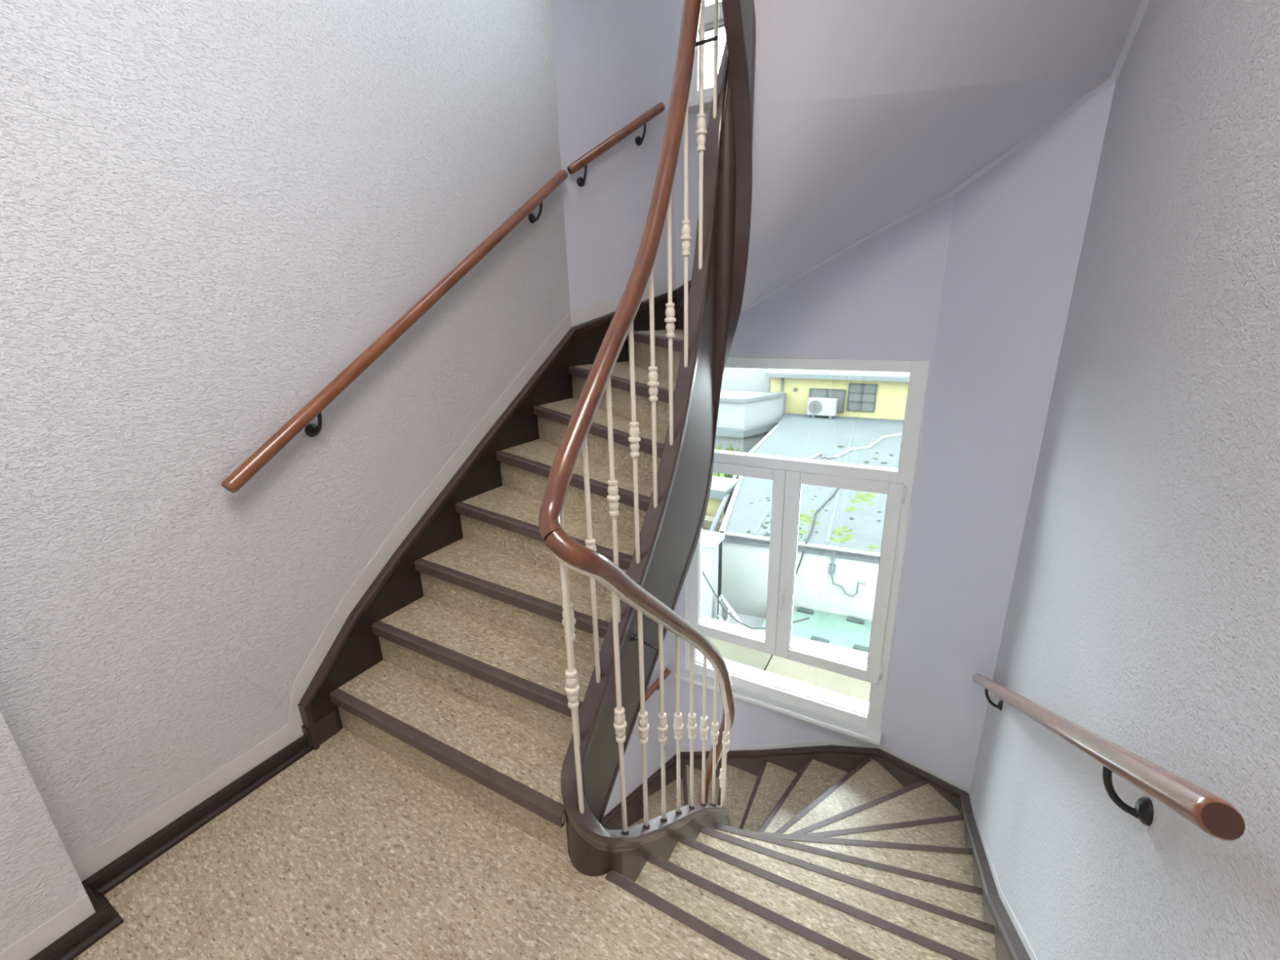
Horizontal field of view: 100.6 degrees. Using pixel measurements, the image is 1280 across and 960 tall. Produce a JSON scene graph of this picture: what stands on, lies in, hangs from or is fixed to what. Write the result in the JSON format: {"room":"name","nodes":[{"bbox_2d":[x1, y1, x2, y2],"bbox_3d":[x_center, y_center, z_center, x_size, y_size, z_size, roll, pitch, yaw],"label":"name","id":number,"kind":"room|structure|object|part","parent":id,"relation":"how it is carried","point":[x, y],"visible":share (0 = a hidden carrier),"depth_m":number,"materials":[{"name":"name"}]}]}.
{"room":"stairwell","nodes":[
{"label":"stairwell","id":0,"kind":"room"},
{"bbox_2d":[0,710,87,953],"bbox_3d":[-2.014,-0.091,0.434,0.345,10.880,1.495,8,20,28],"label":"wall","id":1,"kind":"structure","parent":0,"point":[39,880],"depth_m":1.29,"materials":[{"name":"paint"}]},
{"bbox_2d":[0,894,95,959],"bbox_3d":[-1.824,1.334,0.794,0.002,0.075,1.495,8,20,28],"label":"trim","id":2,"kind":"structure","parent":1,"relation":"attached to","point":[28,946],"depth_m":1.35,"materials":[{"name":"paint"}]},
{"bbox_2d":[28,735,311,959],"bbox_3d":[-1.711,1.292,1.109,0.179,0.060,2.150,8,20,28],"label":"baseboard","id":3,"kind":"structure","parent":1,"relation":"attached to","point":[105,919],"depth_m":1.61,"materials":[{"name":"black paint"}]},
{"bbox_2d":[0,0,570,862],"bbox_3d":[-1.107,-0.643,2.107,0.200,10.880,2.505,8,20,28],"label":"wall","id":4,"kind":"structure","parent":0,"point":[211,210],"depth_m":1.64,"materials":[{"name":"paint"}]},
{"bbox_2d":[72,682,303,881],"bbox_3d":[-1.428,0.947,1.724,0.002,0.235,0.645,8,20,28],"label":"trim","id":5,"kind":"structure","parent":4,"relation":"attached to","point":[100,857],"depth_m":1.71,"materials":[{"name":"paint"}]},
{"bbox_2d":[221,169,568,493],"bbox_3d":[-0.853,-0.795,2.225,0.094,1.225,1.860,8,20,28],"label":"handrail","id":6,"kind":"object","parent":4,"relation":"attached to","point":[234,482],"visible":1,"depth_m":1.97,"materials":[{"name":"brown wood"}]},
{"bbox_3d":[-1.167,-0.177,1.893,0.016,0.048,0.048,8,20,28],"label":"wall plate","id":7,"kind":"part","parent":6,"relation":"part of","materials":[{"name":"black metal"}]},
{"bbox_3d":[-0.549,-1.340,2.720,0.016,0.048,0.048,8,20,28],"label":"wall plate","id":8,"kind":"part","parent":6,"relation":"part of","materials":[{"name":"black metal"}]},
{"bbox_2d":[294,275,675,701],"bbox_3d":[-0.618,-0.261,2.789,0.250,1.595,2.563,11,22,36],"label":"trim","id":9,"kind":"structure","parent":4,"relation":"attached to","point":[580,316],"depth_m":2.42,"materials":[{"name":"paint"}]},
{"bbox_2d":[73,728,745,959],"bbox_3d":[-0.725,1.455,0.655,2.410,0.030,2.275,8,20,28],"label":"floor","id":10,"kind":"structure","parent":0,"point":[350,851],"depth_m":1.52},
{"bbox_2d":[297,0,1150,857],"bbox_3d":[0.333,-1.037,1.940,2.370,3.965,2.555,8,20,28],"label":"staircase","id":11,"kind":"structure","parent":10,"relation":"on","point":[869,115],"depth_m":2.02,"materials":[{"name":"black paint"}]},
{"bbox_2d":[560,0,755,882],"bbox_3d":[0.105,0.799,1.964,0.182,8.071,1.167,8,20,28],"label":"string","id":12,"kind":"object","parent":11,"relation":"attached to","point":[669,535],"visible":0.7,"depth_m":1.84,"materials":[{"name":"brown paint"}]},
{"bbox_2d":[538,0,734,835],"bbox_3d":[0.091,0.279,1.800,0.174,8.634,1.159,8,20,28],"label":"banister","id":13,"kind":"object","parent":12,"relation":"on","point":[570,553],"visible":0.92,"depth_m":1.57,"materials":[{"name":"beige metal"}]},
{"bbox_3d":[-0.086,0.236,1.358,0.300,0.303,0.105,-18,24,-42],"label":"rail","id":14,"kind":"part","parent":13,"relation":"part of","materials":[{"name":"brown wood"}]},
{"bbox_3d":[-0.021,-0.689,1.433,0.084,1.500,0.962,8,20,28],"label":"rail","id":15,"kind":"part","parent":13,"relation":"part of","materials":[{"name":"brown wood"}]},
{"bbox_3d":[0.061,0.409,1.653,0.054,0.287,0.305,8,20,28],"label":"rail","id":16,"kind":"part","parent":13,"relation":"part of","materials":[{"name":"brown wood"}]},
{"bbox_3d":[0.255,0.687,2.082,0.054,0.587,0.511,8,20,28],"label":"rail","id":17,"kind":"part","parent":13,"relation":"part of","materials":[{"name":"wood"}]},
{"bbox_3d":[0.331,1.630,2.598,0.174,1.558,0.343,8,20,28],"label":"rail","id":18,"kind":"part","parent":13,"relation":"part of","materials":[{"name":"wood"}]},
{"bbox_3d":[0.030,0.069,1.760,0.048,2.013,0.955,8,20,28],"label":"panel","id":19,"kind":"part","parent":12,"relation":"part of","materials":[{"name":"grey paint"}]},
{"bbox_3d":[0.181,1.757,2.230,0.048,1.731,0.955,8,20,28],"label":"panel","id":20,"kind":"part","parent":12,"relation":"part of","materials":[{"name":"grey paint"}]},
{"bbox_3d":[0.082,-1.848,1.095,0.048,1.731,0.955,8,20,28],"label":"panel","id":21,"kind":"part","parent":12,"relation":"part of","materials":[{"name":"grey paint"}]},
{"bbox_2d":[551,0,677,810],"bbox_3d":[-0.141,-1.072,3.383,0.780,10.880,0.200,-13,21,-32],"label":"wall","id":22,"kind":"structure","parent":0,"point":[614,60],"depth_m":3.02,"materials":[{"name":"paint"}]},
{"bbox_2d":[567,102,664,186],"bbox_3d":[-0.136,-1.883,2.963,0.643,0.465,0.094,-13,21,-32],"label":"handrail","id":23,"kind":"object","parent":22,"relation":"attached to","point":[623,133],"visible":1,"depth_m":2.92,"materials":[{"name":"brown wood"}]},
{"bbox_3d":[-0.327,-1.653,2.944,0.048,0.048,0.017,-13,21,-32],"label":"wall plate","id":24,"kind":"part","parent":23,"relation":"part of","materials":[{"name":"black metal"}]},
{"bbox_3d":[-0.005,-1.967,3.080,0.048,0.048,0.017,-13,21,-32],"label":"wall plate","id":25,"kind":"part","parent":23,"relation":"part of","materials":[{"name":"black metal"}]},
{"bbox_2d":[644,668,671,702],"bbox_3d":[-0.036,1.741,4.104,0.643,0.426,0.094,-13,21,-32],"label":"handrail","id":26,"kind":"object","parent":22,"relation":"attached to","point":[655,686],"visible":0.41,"depth_m":4.13,"materials":[{"name":"brown wood"}]},
{"bbox_2d":[674,0,955,747],"bbox_3d":[0.973,-1.067,3.270,1.645,10.880,0.290,8,20,28],"label":"wall","id":27,"kind":"structure","parent":0,"point":[879,299],"depth_m":3.06,"materials":[{"name":"paint"}]},
{"bbox_2d":[688,95,712,113],"bbox_3d":[0.860,-2.083,2.774,1.524,0.032,0.105,8,20,28],"label":"trim","id":28,"kind":"structure","parent":27,"relation":"attached to","point":[694,104],"depth_m":3.02,"materials":[{"name":"white plastic"}]},
{"bbox_2d":[683,0,724,101],"bbox_3d":[0.866,-3.274,2.437,1.467,2.465,0.134,8,20,28],"label":"window","id":29,"kind":"structure","parent":27,"relation":"in","point":[694,93],"depth_m":3.03,"materials":[{"name":"white plastic"}]},
{"bbox_3d":[0.575,-3.182,2.656,0.684,1.400,0.067,8,20,28],"label":"sash","id":30,"kind":"part","parent":29,"relation":"part of","materials":[{"name":"white plastic"}]},
{"bbox_2d":[603,740,880,817],"bbox_3d":[0.715,2.188,4.205,2.006,1.005,0.537,1,18,9],"label":"trim","id":31,"kind":"structure","parent":27,"relation":"attached to","point":[826,742],"depth_m":4.12,"materials":[{"name":"paint"}]},
{"bbox_2d":[674,667,881,745],"bbox_3d":[0.963,1.655,3.950,1.524,0.032,0.105,8,20,28],"label":"trim","id":32,"kind":"structure","parent":27,"relation":"attached to","point":[838,725],"depth_m":3.84,"materials":[{"name":"white plastic"}]},
{"bbox_2d":[684,357,929,731],"bbox_3d":[0.969,0.448,3.609,1.467,2.497,0.134,8,20,28],"label":"window","id":33,"kind":"structure","parent":27,"relation":"in","point":[788,474],"depth_m":3.50,"materials":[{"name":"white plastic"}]},
{"bbox_3d":[0.678,0.555,3.833,0.684,1.400,0.067,8,20,28],"label":"sash","id":34,"kind":"part","parent":33,"relation":"part of","materials":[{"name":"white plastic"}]},
{"bbox_3d":[0.981,0.829,3.676,0.028,0.140,0.048,8,20,28],"label":"handle","id":35,"kind":"part","parent":33,"relation":"part of","materials":[{"name":"white plastic"}]},
{"bbox_3d":[1.278,0.642,3.506,0.690,1.400,0.067,8,20,28],"label":"sash","id":36,"kind":"part","parent":33,"relation":"part of","materials":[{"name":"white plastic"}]},
{"bbox_2d":[880,82,1115,789],"bbox_3d":[1.788,-0.862,2.546,0.200,10.880,0.620,-9,19,-21],"label":"wall","id":37,"kind":"structure","parent":0,"point":[1017,230],"depth_m":2.67,"materials":[{"name":"paint"}]},
{"bbox_2d":[970,0,1279,959],"bbox_3d":[0.849,-0.163,0.410,0.200,10.880,4.300,8,20,28],"label":"wall","id":38,"kind":"structure","parent":0,"point":[1143,612],"depth_m":1.13,"materials":[{"name":"paint"}]},
{"bbox_2d":[880,745,1037,959],"bbox_3d":[1.432,1.510,2.231,0.408,1.555,2.518,4,18,18],"label":"trim","id":39,"kind":"structure","parent":38,"relation":"attached to","point":[1015,923],"depth_m":2.35,"materials":[{"name":"paint"}]},
{"bbox_2d":[972,673,1245,840],"bbox_3d":[1.270,0.735,1.728,0.093,1.351,2.218,8,20,28],"label":"handrail","id":40,"kind":"object","parent":38,"relation":"attached to","point":[1211,814],"visible":1,"depth_m":0.85,"materials":[{"name":"brown wood"}]},
{"bbox_3d":[1.673,1.046,2.469,0.016,0.048,0.048,8,20,28],"label":"wall plate","id":41,"kind":"part","parent":40,"relation":"part of","materials":[{"name":"black metal"}]},
{"bbox_3d":[0.923,0.605,0.975,0.016,0.048,0.048,8,20,28],"label":"wall plate","id":42,"kind":"part","parent":40,"relation":"part of","materials":[{"name":"black metal"}]},
{"bbox_3d":[-0.016,4.801,2.839,2.570,0.200,4.750,8,20,28],"label":"floor","id":43,"kind":"structure","parent":0,"visible":0},
{"bbox_2d":[600,745,1031,959],"bbox_3d":[0.436,2.566,3.079,2.370,3.965,2.544,8,20,28],"label":"staircase","id":44,"kind":"structure","parent":43,"relation":"on","point":[827,852],"depth_m":2.18,"materials":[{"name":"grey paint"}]},
{"label":"outside","id":45,"kind":"structure","parent":0,"visible":0},
{"bbox_2d":[712,442,751,479],"bbox_3d":[1.568,-0.377,19.215,4.402,0.599,7.144,8,20,28],"label":"lawn","id":46,"kind":"structure","parent":45,"point":[731,449],"depth_m":20.58,"materials":[{"name":"green plant"}]},
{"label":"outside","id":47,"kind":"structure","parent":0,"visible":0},
{"bbox_2d":[709,475,737,531],"bbox_3d":[1.239,2.012,15.169,4.268,4.090,6.815,8,20,28],"label":"flat roof","id":48,"kind":"structure","parent":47,"point":[713,526],"depth_m":12.37,"materials":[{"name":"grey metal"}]},
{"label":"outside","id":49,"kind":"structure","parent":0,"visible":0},
{"bbox_2d":[724,606,871,659],"bbox_3d":[4.521,4.283,9.699,6.435,2.870,1.943,6,19,24],"label":"roof","id":50,"kind":"structure","parent":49,"point":[850,635],"depth_m":10.01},
{"bbox_2d":[796,606,813,614],"bbox_3d":[3.304,2.613,10.613,0.300,0.050,0.130,8,20,28],"label":"roof vent","id":51,"kind":"object","parent":50,"relation":"attached to","point":[800,610],"depth_m":10.58,"materials":[{"name":"grey metal"}]},
{"bbox_2d":[810,635,828,643],"bbox_3d":[3.264,2.917,9.650,0.300,0.050,0.130,8,20,28],"label":"roof vent","id":52,"kind":"object","parent":50,"relation":"attached to","point":[812,637],"depth_m":9.64,"materials":[{"name":"grey metal"}]},
{"bbox_2d":[846,616,864,624],"bbox_3d":[4.154,2.708,10.238,0.300,0.050,0.130,8,20,28],"label":"roof vent","id":53,"kind":"object","parent":50,"relation":"attached to","point":[851,620],"depth_m":10.21,"materials":[{"name":"grey metal"}]},
{"bbox_2d":[853,644,869,652],"bbox_3d":[3.930,2.986,9.375,0.300,0.050,0.130,8,20,28],"label":"roof vent","id":54,"kind":"object","parent":50,"relation":"attached to","point":[855,646],"depth_m":9.37,"materials":[{"name":"grey metal"}]},
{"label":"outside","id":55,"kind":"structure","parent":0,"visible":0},
{"bbox_3d":[15.856,0.233,29.177,80.000,0.700,56.300,8,20,28],"label":"ground","id":56,"kind":"structure","parent":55,"visible":0},
{"bbox_2d":[702,515,723,619],"bbox_3d":[1.784,2.957,13.603,0.940,4.200,0.360,8,20,28],"label":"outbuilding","id":57,"kind":"structure","parent":56,"relation":"on","point":[708,520],"depth_m":12.96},
{"bbox_2d":[701,528,724,619],"bbox_3d":[0.165,3.327,10.854,3.020,5.230,0.460,8,20,28],"label":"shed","id":58,"kind":"object","parent":56,"relation":"on","point":[711,540],"visible":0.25,"depth_m":9.55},
{"bbox_2d":[705,475,740,518],"bbox_3d":[1.972,1.126,14.371,1.080,2.220,1.100,8,20,28],"label":"shed","id":59,"kind":"object","parent":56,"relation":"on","point":[721,486],"visible":0.25,"depth_m":13.82,"materials":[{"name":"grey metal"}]},
{"bbox_2d":[717,594,745,626],"bbox_3d":[1.662,3.039,9.491,0.140,1.719,1.020,-9,19,-22],"label":"fence","id":60,"kind":"object","parent":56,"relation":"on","point":[731,611],"visible":0.3,"depth_m":9.48,"materials":[{"name":"white metal"}]},
{"bbox_3d":[1.479,2.795,9.863,0.055,1.400,0.055,1,18,7],"label":"post","id":61,"kind":"part","parent":60,"relation":"part of","materials":[{"name":"white metal"}]},
{"bbox_3d":[1.628,2.732,9.349,0.060,0.347,0.960,-9,19,-22],"label":"rail","id":62,"kind":"part","parent":60,"relation":"part of","materials":[{"name":"white metal"}]},
{"bbox_3d":[1.604,2.969,9.617,0.055,1.400,0.055,1,18,7],"label":"post","id":63,"kind":"part","parent":60,"relation":"part of","materials":[{"name":"white metal"}]},
{"bbox_2d":[714,367,786,453],"bbox_3d":[3.227,-4.278,25.797,8.070,5.600,7.800,8,20,28],"label":"building","id":64,"kind":"structure","parent":56,"relation":"on","point":[748,411],"depth_m":22.55,"materials":[{"name":"white paint"}]},
{"bbox_2d":[701,615,871,702],"bbox_3d":[1.859,5.026,6.425,4.800,5.560,2.200,8,20,28],"label":"roof","id":65,"kind":"structure","parent":56,"relation":"on","point":[847,686],"depth_m":6.33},
{"bbox_2d":[719,413,903,620],"bbox_3d":[7.165,1.667,16.442,9.100,4.670,14.160,8,20,28],"label":"annex building","id":66,"kind":"structure","parent":56,"relation":"on","point":[838,578],"depth_m":11.34,"materials":[{"name":"grey metal"}]},
{"bbox_2d":[795,488,838,577],"bbox_3d":[4.434,1.124,12.843,0.355,1.421,6.016,8,20,28],"label":"cable","id":67,"kind":"object","parent":66,"relation":"hanging from","point":[833,495],"visible":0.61,"depth_m":10.92,"materials":[{"name":"grey rubber"}]},
{"bbox_2d":[746,445,893,542],"bbox_3d":[5.309,0.073,13.908,3.421,0.044,8.469,8,20,28],"label":"moss","id":68,"kind":"object","parent":66,"relation":"on","point":[763,526],"visible":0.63,"depth_m":11.63,"materials":[{"name":"green plant"}]},
{"bbox_2d":[807,397,837,418],"bbox_3d":[7.612,-3.004,22.214,1.130,0.810,0.430,8,20,28],"label":"air conditioner","id":69,"kind":"object","parent":66,"relation":"on","point":[815,406],"visible":1,"depth_m":22.03,"materials":[{"name":"white metal"}]},
{"bbox_2d":[808,400,822,413],"bbox_3d":[7.305,-3.036,22.158,0.560,0.560,0.025,8,20,28],"label":"fan grille","id":70,"kind":"object","parent":69,"relation":"attached to","point":[814,406],"depth_m":22.15,"materials":[{"name":"grey metal"}]},
{"bbox_2d":[798,490,878,551],"bbox_3d":[4.624,0.649,12.130,1.933,0.049,4.293,8,20,28],"label":"moss","id":71,"kind":"object","parent":66,"relation":"on","point":[839,531],"visible":0.86,"depth_m":11.45,"materials":[{"name":"green plant"}]},
{"bbox_2d":[798,433,902,459],"bbox_3d":[7.150,-1.071,17.361,5.414,0.100,0.672,-13,21,-32],"label":"hose","id":72,"kind":"object","parent":66,"relation":"on","point":[876,442],"visible":0.88,"depth_m":17.07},
{"bbox_2d":[764,368,910,420],"bbox_3d":[11.458,-3.137,23.246,10.880,3.520,4.900,8,20,28],"label":"building","id":73,"kind":"structure","parent":56,"relation":"on","point":[859,393],"depth_m":22.20,"materials":[{"name":"yellow paint"}]},
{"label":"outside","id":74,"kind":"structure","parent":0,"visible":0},
{"bbox_2d":[702,570,809,629],"bbox_3d":[1.039,0.993,5.756,1.610,1.310,0.016,8,20,28],"label":"cable","id":75,"kind":"object","parent":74,"point":[729,614],"visible":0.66,"depth_m":5.93,"materials":[{"name":"black rubber"}]}
]}

